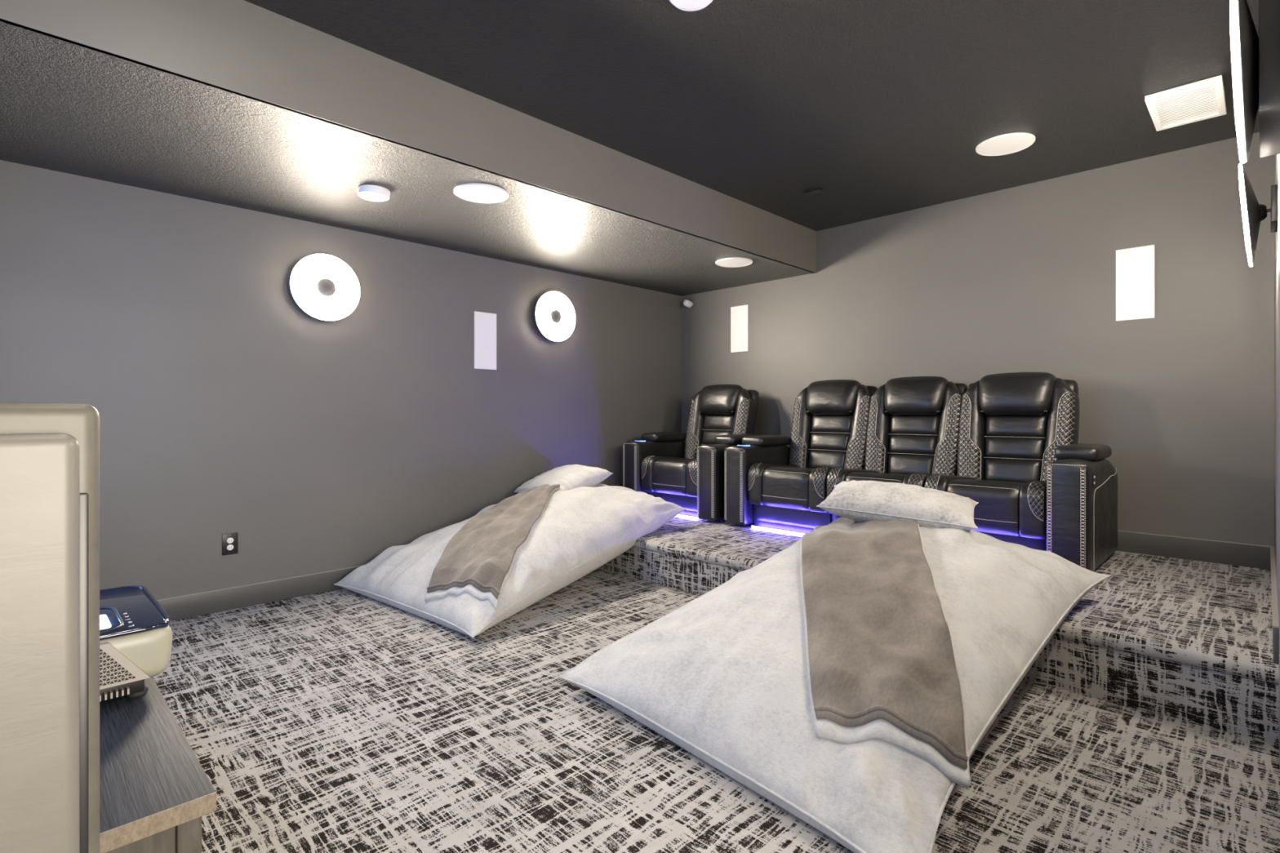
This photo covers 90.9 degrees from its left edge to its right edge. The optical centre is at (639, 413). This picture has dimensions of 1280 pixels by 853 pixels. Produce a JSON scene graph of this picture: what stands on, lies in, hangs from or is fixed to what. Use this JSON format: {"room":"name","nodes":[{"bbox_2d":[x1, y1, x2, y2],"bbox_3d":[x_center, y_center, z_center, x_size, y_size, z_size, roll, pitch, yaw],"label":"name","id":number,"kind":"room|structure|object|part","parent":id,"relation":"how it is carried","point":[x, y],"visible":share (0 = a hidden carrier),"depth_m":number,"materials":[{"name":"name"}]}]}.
{"room":"home theater","nodes":[
{"label":"home theater","id":0,"kind":"room"},
{"bbox_2d":[0,160,681,599],"bbox_3d":[-1.448,-0.210,4.670,0.100,2.800,5.420,0,0,45],"label":"wall","id":1,"kind":"structure","parent":0,"point":[223,406],"depth_m":3.84,"materials":[{"name":"paint"}]},
{"bbox_2d":[222,532,238,555],"bbox_3d":[-2.379,0.759,3.656,0.010,0.124,0.080,0,0,45],"label":"wall outlet","id":2,"kind":"object","parent":1,"relation":"attached to","point":[229,540],"visible":1,"depth_m":3.65,"materials":[{"name":"black plastic"}]},
{"bbox_2d":[226,544,233,550],"bbox_3d":[-2.379,0.779,3.656,0.010,0.033,0.033,0,0,45],"label":"socket","id":3,"kind":"object","parent":2,"relation":"attached to","point":[229,547],"depth_m":3.65,"materials":[{"name":"white plastic"}]},
{"bbox_2d":[226,537,233,543],"bbox_3d":[-2.379,0.739,3.656,0.010,0.033,0.033,0,0,45],"label":"socket","id":4,"kind":"object","parent":2,"relation":"attached to","point":[229,540],"depth_m":3.65,"materials":[{"name":"white plastic"}]},
{"bbox_2d":[155,564,363,621],"bbox_3d":[-2.052,1.075,3.981,0.016,0.129,3.390,0,0,45],"label":"baseboard","id":5,"kind":"structure","parent":1,"relation":"attached to","point":[192,605],"depth_m":3.72,"materials":[{"name":"grey paint"}]},
{"bbox_2d":[289,253,359,320],"bbox_3d":[-1.995,-0.788,3.977,0.101,0.417,0.417,0,0,45],"label":"wall lamp","id":6,"kind":"object","parent":1,"relation":"attached to","point":[324,286],"visible":1,"depth_m":3.94,"materials":[{"name":"white plastic"}]},
{"bbox_2d":[474,311,496,369],"bbox_3d":[-1.190,-0.557,4.851,0.011,0.436,0.193,0,0,45],"label":"wall speaker","id":7,"kind":"object","parent":1,"relation":"attached to","point":[485,323],"visible":1,"depth_m":4.84,"materials":[{"name":"white plastic"}]},
{"bbox_2d":[534,291,575,342],"bbox_3d":[-0.727,-0.802,5.253,0.101,0.417,0.417,0,0,45],"label":"wall lamp","id":8,"kind":"object","parent":1,"relation":"attached to","point":[554,313],"visible":1,"depth_m":5.21,"materials":[{"name":"white plastic"}]},
{"bbox_2d":[152,568,1279,852],"bbox_3d":[-0.530,1.140,2.473,4.300,0.001,3.400,0,0,45],"label":"floor","id":9,"kind":"structure","parent":0,"point":[342,720],"depth_m":2.08,"materials":[{"name":"carpet"}]},
{"bbox_2d":[0,402,99,852],"bbox_3d":[-0.734,0.565,0.606,0.384,1.150,0.304,0,0,45],"label":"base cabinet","id":10,"kind":"object","parent":9,"relation":"on","point":[50,451],"visible":1,"depth_m":0.55,"materials":[{"name":"beige wood"}]},
{"bbox_2d":[99,677,216,852],"bbox_3d":[-1.467,0.890,1.501,1.682,0.500,0.440,0,0,45],"label":"media stand","id":11,"kind":"object","parent":9,"relation":"on","point":[155,793],"visible":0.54,"depth_m":1.09,"materials":[{"name":"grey wood"}]},
{"bbox_2d":[99,585,172,702],"bbox_3d":[-1.344,0.555,1.478,0.474,0.169,0.352,0,0,45],"label":"projector","id":12,"kind":"object","parent":11,"relation":"on","point":[135,633],"visible":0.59,"depth_m":1.41,"materials":[{"name":"beige plastic"}]},
{"bbox_2d":[99,641,150,689],"bbox_3d":[-1.198,0.541,1.300,0.017,0.094,0.295,0,0,45],"label":"vent","id":13,"kind":"object","parent":12,"relation":"attached to","point":[121,663],"depth_m":1.37,"materials":[{"name":"beige plastic"}]},
{"bbox_3d":[-1.347,0.484,1.482,0.444,0.012,0.322,0,0,45],"label":"glass","id":14,"kind":"part","parent":12,"relation":"part of","materials":[{"name":"blue glass"}]},
{"bbox_3d":[-0.916,0.906,0.933,0.025,0.468,0.370,0,0,45],"label":"panel","id":15,"kind":"part","parent":11,"relation":"part of","materials":[{"name":"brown wood"}]},
{"bbox_3d":[-0.774,0.906,1.076,0.045,0.468,0.035,0,0,45],"label":"corner post","id":16,"kind":"part","parent":11,"relation":"part of","materials":[{"name":"brown wood"}]},
{"bbox_2d":[333,483,686,638],"bbox_3d":[-0.697,0.839,4.361,1.484,0.594,2.144,0,0,40],"label":"pillow","id":17,"kind":"object","parent":9,"relation":"on","point":[579,531],"visible":0.78,"depth_m":3.89,"materials":[{"name":"white fabric"}]},
{"bbox_2d":[424,484,559,609],"bbox_3d":[-0.862,0.773,4.199,0.507,0.540,1.855,0,0,8],"label":"throw blanket","id":18,"kind":"object","parent":17,"relation":"on","point":[477,561],"visible":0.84,"depth_m":3.70,"materials":[{"name":"fabric"}]},
{"bbox_2d":[513,464,613,493],"bbox_3d":[-0.600,0.535,4.927,0.584,0.248,0.523,0,0,45],"label":"cushion","id":19,"kind":"object","parent":17,"relation":"on","point":[569,477],"visible":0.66,"depth_m":4.82,"materials":[{"name":"fabric"}]},
{"bbox_2d":[558,526,1111,852],"bbox_3d":[0.870,0.830,2.704,1.592,0.611,2.185,0,0,45],"label":"pillow","id":20,"kind":"object","parent":9,"relation":"on","point":[722,676],"visible":0.7,"depth_m":2.16,"materials":[{"name":"white fabric"}]},
{"bbox_2d":[800,517,970,788],"bbox_3d":[0.981,0.750,2.802,0.554,0.493,2.244,0,0,18],"label":"throw blanket","id":21,"kind":"object","parent":20,"relation":"on","point":[881,659],"visible":0.87,"depth_m":2.09,"materials":[{"name":"fabric"}]},
{"bbox_2d":[816,480,978,530],"bbox_3d":[1.314,0.466,3.207,0.726,0.210,0.441,0,0,28],"label":"cushion","id":22,"kind":"object","parent":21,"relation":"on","point":[863,500],"visible":0.94,"depth_m":3.08,"materials":[{"name":"fabric"}]},
{"bbox_2d":[598,515,1279,746],"bbox_3d":[1.298,1.000,4.311,4.300,0.280,1.856,0,0,45],"label":"platform","id":23,"kind":"object","parent":9,"relation":"on","point":[1188,641],"visible":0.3,"depth_m":2.61,"materials":[{"name":"carpet"}]},
{"bbox_2d":[622,384,759,520],"bbox_3d":[0.536,0.294,5.559,1.054,1.120,0.932,0,0,45],"label":"recliner","id":24,"kind":"object","parent":23,"relation":"on","point":[689,474],"visible":0.79,"depth_m":5.49,"materials":[{"name":"black leather"}]},
{"bbox_3d":[0.235,0.544,5.859,0.198,0.592,0.932,0,0,45],"label":"arm","id":25,"kind":"part","parent":24,"relation":"part of","materials":[{"name":"black leather"}]},
{"bbox_2d":[653,458,691,495],"bbox_3d":[0.466,0.534,5.489,0.370,0.282,0.679,0,0,45],"label":"seat cushion","id":26,"kind":"object","parent":24,"relation":"on","point":[669,475],"depth_m":5.24,"materials":[{"name":"black leather"}]},
{"bbox_3d":[0.402,0.713,5.424,0.648,0.210,0.391,0,0,45],"label":"footrest panel","id":27,"kind":"part","parent":24,"relation":"part of","materials":[{"name":"black leather"}]},
{"bbox_3d":[0.837,0.544,5.259,0.198,0.592,0.932,0,0,45],"label":"arm","id":28,"kind":"part","parent":24,"relation":"part of","materials":[{"name":"black leather"}]},
{"bbox_2d":[724,372,1117,571],"bbox_3d":[1.777,0.294,4.325,2.314,1.120,0.932,0,0,45],"label":"reclining sofa","id":29,"kind":"object","parent":23,"relation":"on","point":[1006,443],"visible":0.93,"depth_m":4.18,"materials":[{"name":"black leather"}]},
{"bbox_3d":[1.029,0.544,5.069,0.198,0.592,0.932,0,0,45],"label":"arm","id":30,"kind":"part","parent":29,"relation":"part of","materials":[{"name":"black leather"}]},
{"bbox_2d":[762,466,813,511],"bbox_3d":[1.253,0.534,4.706,0.370,0.282,0.679,0,0,45],"label":"seat cushion","id":31,"kind":"object","parent":29,"relation":"on","point":[784,488],"depth_m":4.46,"materials":[{"name":"black leather"}]},
{"bbox_3d":[1.189,0.713,4.641,0.628,0.210,0.391,0,0,45],"label":"footrest panel","id":32,"kind":"part","parent":29,"relation":"part of","materials":[{"name":"black leather"}]},
{"bbox_3d":[1.643,0.713,4.190,0.628,0.210,0.391,0,0,45],"label":"footrest panel","id":33,"kind":"part","parent":29,"relation":"part of","materials":[{"name":"black leather"}]},
{"bbox_2d":[844,472,906,483],"bbox_3d":[1.707,0.534,4.255,0.370,0.282,0.679,0,0,45],"label":"seat cushion","id":34,"kind":"object","parent":29,"relation":"on","point":[898,477],"depth_m":4.05,"materials":[{"name":"black leather"}]},
{"bbox_2d":[946,479,1024,536],"bbox_3d":[2.161,0.534,3.803,0.370,0.282,0.679,0,0,45],"label":"seat cushion","id":35,"kind":"object","parent":29,"relation":"on","point":[997,513],"depth_m":3.53,"materials":[{"name":"black leather"}]},
{"bbox_3d":[2.097,0.713,3.739,0.628,0.210,0.391,0,0,45],"label":"footrest panel","id":36,"kind":"part","parent":29,"relation":"part of","materials":[{"name":"black leather"}]},
{"bbox_3d":[2.525,0.544,3.581,0.198,0.592,0.932,0,0,45],"label":"arm","id":37,"kind":"part","parent":29,"relation":"part of","materials":[{"name":"black leather"}]},
{"bbox_3d":[2.365,0.350,3.283,0.004,0.070,0.050,0,0,45],"label":"control panel","id":38,"kind":"part","parent":29,"relation":"part of","materials":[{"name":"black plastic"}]},
{"bbox_2d":[244,0,1259,231],"bbox_3d":[0.112,-1.610,3.119,4.500,0.100,5.420,0,0,45],"label":"ceiling","id":39,"kind":"structure","parent":0,"point":[884,107],"depth_m":2.94,"materials":[{"name":"black paint"}]},
{"bbox_2d":[0,0,816,296],"bbox_3d":[-0.869,-1.383,4.095,1.532,0.355,5.220,0,0,45],"label":"soffit","id":40,"kind":"structure","parent":39,"relation":"attached to","point":[242,104],"depth_m":2.99,"materials":[{"name":"black paint"}]},
{"bbox_2d":[357,184,390,201],"bbox_3d":[-1.438,-1.181,3.404,0.164,0.047,0.164,0,0,45],"label":"smoke detector","id":41,"kind":"object","parent":40,"relation":"attached to","point":[367,192],"visible":1,"depth_m":3.36,"materials":[{"name":"white plastic"}]},
{"bbox_2d":[453,182,508,203],"bbox_3d":[-0.868,-1.200,3.447,0.294,0.010,0.294,0,0,45],"label":"ceiling speaker","id":42,"kind":"object","parent":40,"relation":"attached to","point":[477,193],"visible":1,"depth_m":3.42,"materials":[{"name":"white plastic"}]},
{"bbox_2d":[715,257,752,266],"bbox_3d":[0.749,-1.200,5.018,0.294,0.010,0.294,0,0,45],"label":"ceiling speaker","id":43,"kind":"object","parent":40,"relation":"attached to","point":[733,261],"visible":1,"depth_m":5.00,"materials":[{"name":"white plastic"}]},
{"bbox_2d":[669,0,712,11],"bbox_3d":[0.192,-1.541,2.327,0.176,0.038,0.176,0,0,45],"label":"ceiling light","id":44,"kind":"object","parent":39,"relation":"attached to","point":[684,5],"visible":1,"depth_m":2.35,"materials":[{"name":"white plastic"}]},
{"bbox_2d":[803,187,824,195],"bbox_3d":[1.218,-1.552,4.416,0.130,0.016,0.056,0,0,39],"label":"ceiling sensor","id":45,"kind":"object","parent":39,"relation":"attached to","point":[820,189],"visible":1,"depth_m":4.40,"materials":[{"name":"black plastic"}]},
{"bbox_2d":[975,132,1035,155],"bbox_3d":[2.115,-1.555,3.651,0.300,0.010,0.300,0,0,45],"label":"ceiling speaker","id":46,"kind":"object","parent":39,"relation":"attached to","point":[1010,143],"visible":1,"depth_m":3.63,"materials":[{"name":"white plastic"}]},
{"bbox_2d":[1144,74,1226,131],"bbox_3d":[2.746,-1.547,3.165,0.280,0.026,0.470,0,0,45],"label":"ceiling vent","id":47,"kind":"object","parent":39,"relation":"in","point":[1205,99],"visible":1,"depth_m":3.13,"materials":[{"name":"white plastic"}]},
{"bbox_2d":[681,132,1274,546],"bbox_3d":[1.988,-0.210,5.005,4.300,2.800,0.100,0,0,45],"label":"wall","id":48,"kind":"structure","parent":0,"point":[1021,278],"depth_m":4.05,"materials":[{"name":"paint"}]},
{"bbox_2d":[683,299,693,307],"bbox_3d":[0.488,-1.103,6.351,0.074,0.079,0.107,0,0,45],"label":"security camera","id":49,"kind":"object","parent":48,"relation":"attached to","point":[686,303],"visible":1,"depth_m":6.32,"materials":[{"name":"white plastic"}]},
{"bbox_2d":[730,304,748,352],"bbox_3d":[0.942,-0.798,5.967,0.200,0.436,0.011,0,0,45],"label":"wall speaker","id":50,"kind":"object","parent":48,"relation":"attached to","point":[739,314],"visible":1,"depth_m":5.96,"materials":[{"name":"white plastic"}]},
{"bbox_2d":[1115,244,1155,320],"bbox_3d":[3.044,-0.797,3.875,0.189,0.443,0.011,0,0,45],"label":"wall speaker","id":51,"kind":"object","parent":48,"relation":"attached to","point":[1135,266],"visible":1,"depth_m":3.87,"materials":[{"name":"white plastic"}]},
{"bbox_2d":[1115,529,1271,569],"bbox_3d":[1.947,0.795,4.963,4.272,0.129,0.016,0,0,45],"label":"baseboard","id":52,"kind":"structure","parent":48,"relation":"attached to","point":[1241,554],"depth_m":3.67,"materials":[{"name":"grey paint"}]},
{"bbox_2d":[1274,153,1279,762],"bbox_3d":[1.707,-0.210,1.603,0.100,2.800,5.320,0,0,45],"label":"wall","id":53,"kind":"structure","parent":0,"point":[1277,157],"depth_m":2.35,"materials":[{"name":"paint"}]},
{"bbox_2d":[1230,0,1258,163],"bbox_3d":[1.434,-0.802,1.452,0.107,0.417,0.417,0,0,44],"label":"television","id":54,"kind":"object","parent":53,"relation":"attached to","point":[1244,38],"visible":0.76,"depth_m":1.37,"materials":[{"name":"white plastic"}]},
{"bbox_2d":[1230,0,1245,161],"bbox_3d":[1.404,-0.802,1.481,0.014,0.414,0.414,-3,-2,45],"label":"diffuser","id":55,"kind":"object","parent":54,"relation":"attached to","point":[1237,7],"depth_m":1.35,"materials":[{"name":"white"}]},
{"bbox_2d":[1238,163,1271,266],"bbox_3d":[2.487,-0.803,2.535,0.118,0.416,0.417,0,0,42],"label":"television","id":56,"kind":"object","parent":53,"relation":"attached to","point":[1253,212],"visible":0.94,"depth_m":2.46,"materials":[{"name":"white plastic"}]},
{"bbox_2d":[1238,163,1252,266],"bbox_3d":[2.459,-0.803,2.561,0.014,0.414,0.414,-6,-4,45],"label":"diffuser","id":57,"kind":"object","parent":56,"relation":"attached to","point":[1245,188],"depth_m":2.44,"materials":[{"name":"white"}]},
{"bbox_3d":[2.477,-0.805,2.543,0.038,0.414,0.414,-6,-4,45],"label":"lamp shade","id":58,"kind":"part","parent":56,"relation":"part of","materials":[{"name":"grey metal"}]},
{"bbox_3d":[2.496,-0.807,2.525,0.022,0.072,0.072,-6,-4,45],"label":"knob","id":59,"kind":"part","parent":56,"relation":"part of","materials":[{"name":"black plastic"}]},
{"bbox_2d":[1258,0,1279,157],"bbox_3d":[1.470,-1.105,1.465,0.042,0.910,0.350,0,0,45],"label":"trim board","id":60,"kind":"object","parent":53,"relation":"attached to","point":[1268,10],"visible":1,"depth_m":1.35,"materials":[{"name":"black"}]},
{"bbox_2d":[1271,184,1277,232],"bbox_3d":[2.518,-0.810,2.502,0.018,0.140,0.220,0,0,45],"label":"box","id":61,"kind":"object","parent":53,"relation":"attached to","point":[1273,188],"visible":0.97,"depth_m":2.43,"materials":[{"name":"grey paint"}]},
{"bbox_2d":[1270,546,1279,664],"bbox_3d":[2.826,0.795,2.810,0.016,0.129,1.830,0,0,45],"label":"baseboard","id":62,"kind":"structure","parent":53,"relation":"attached to","point":[1275,624],"depth_m":2.33,"materials":[{"name":"grey paint"}]}
]}

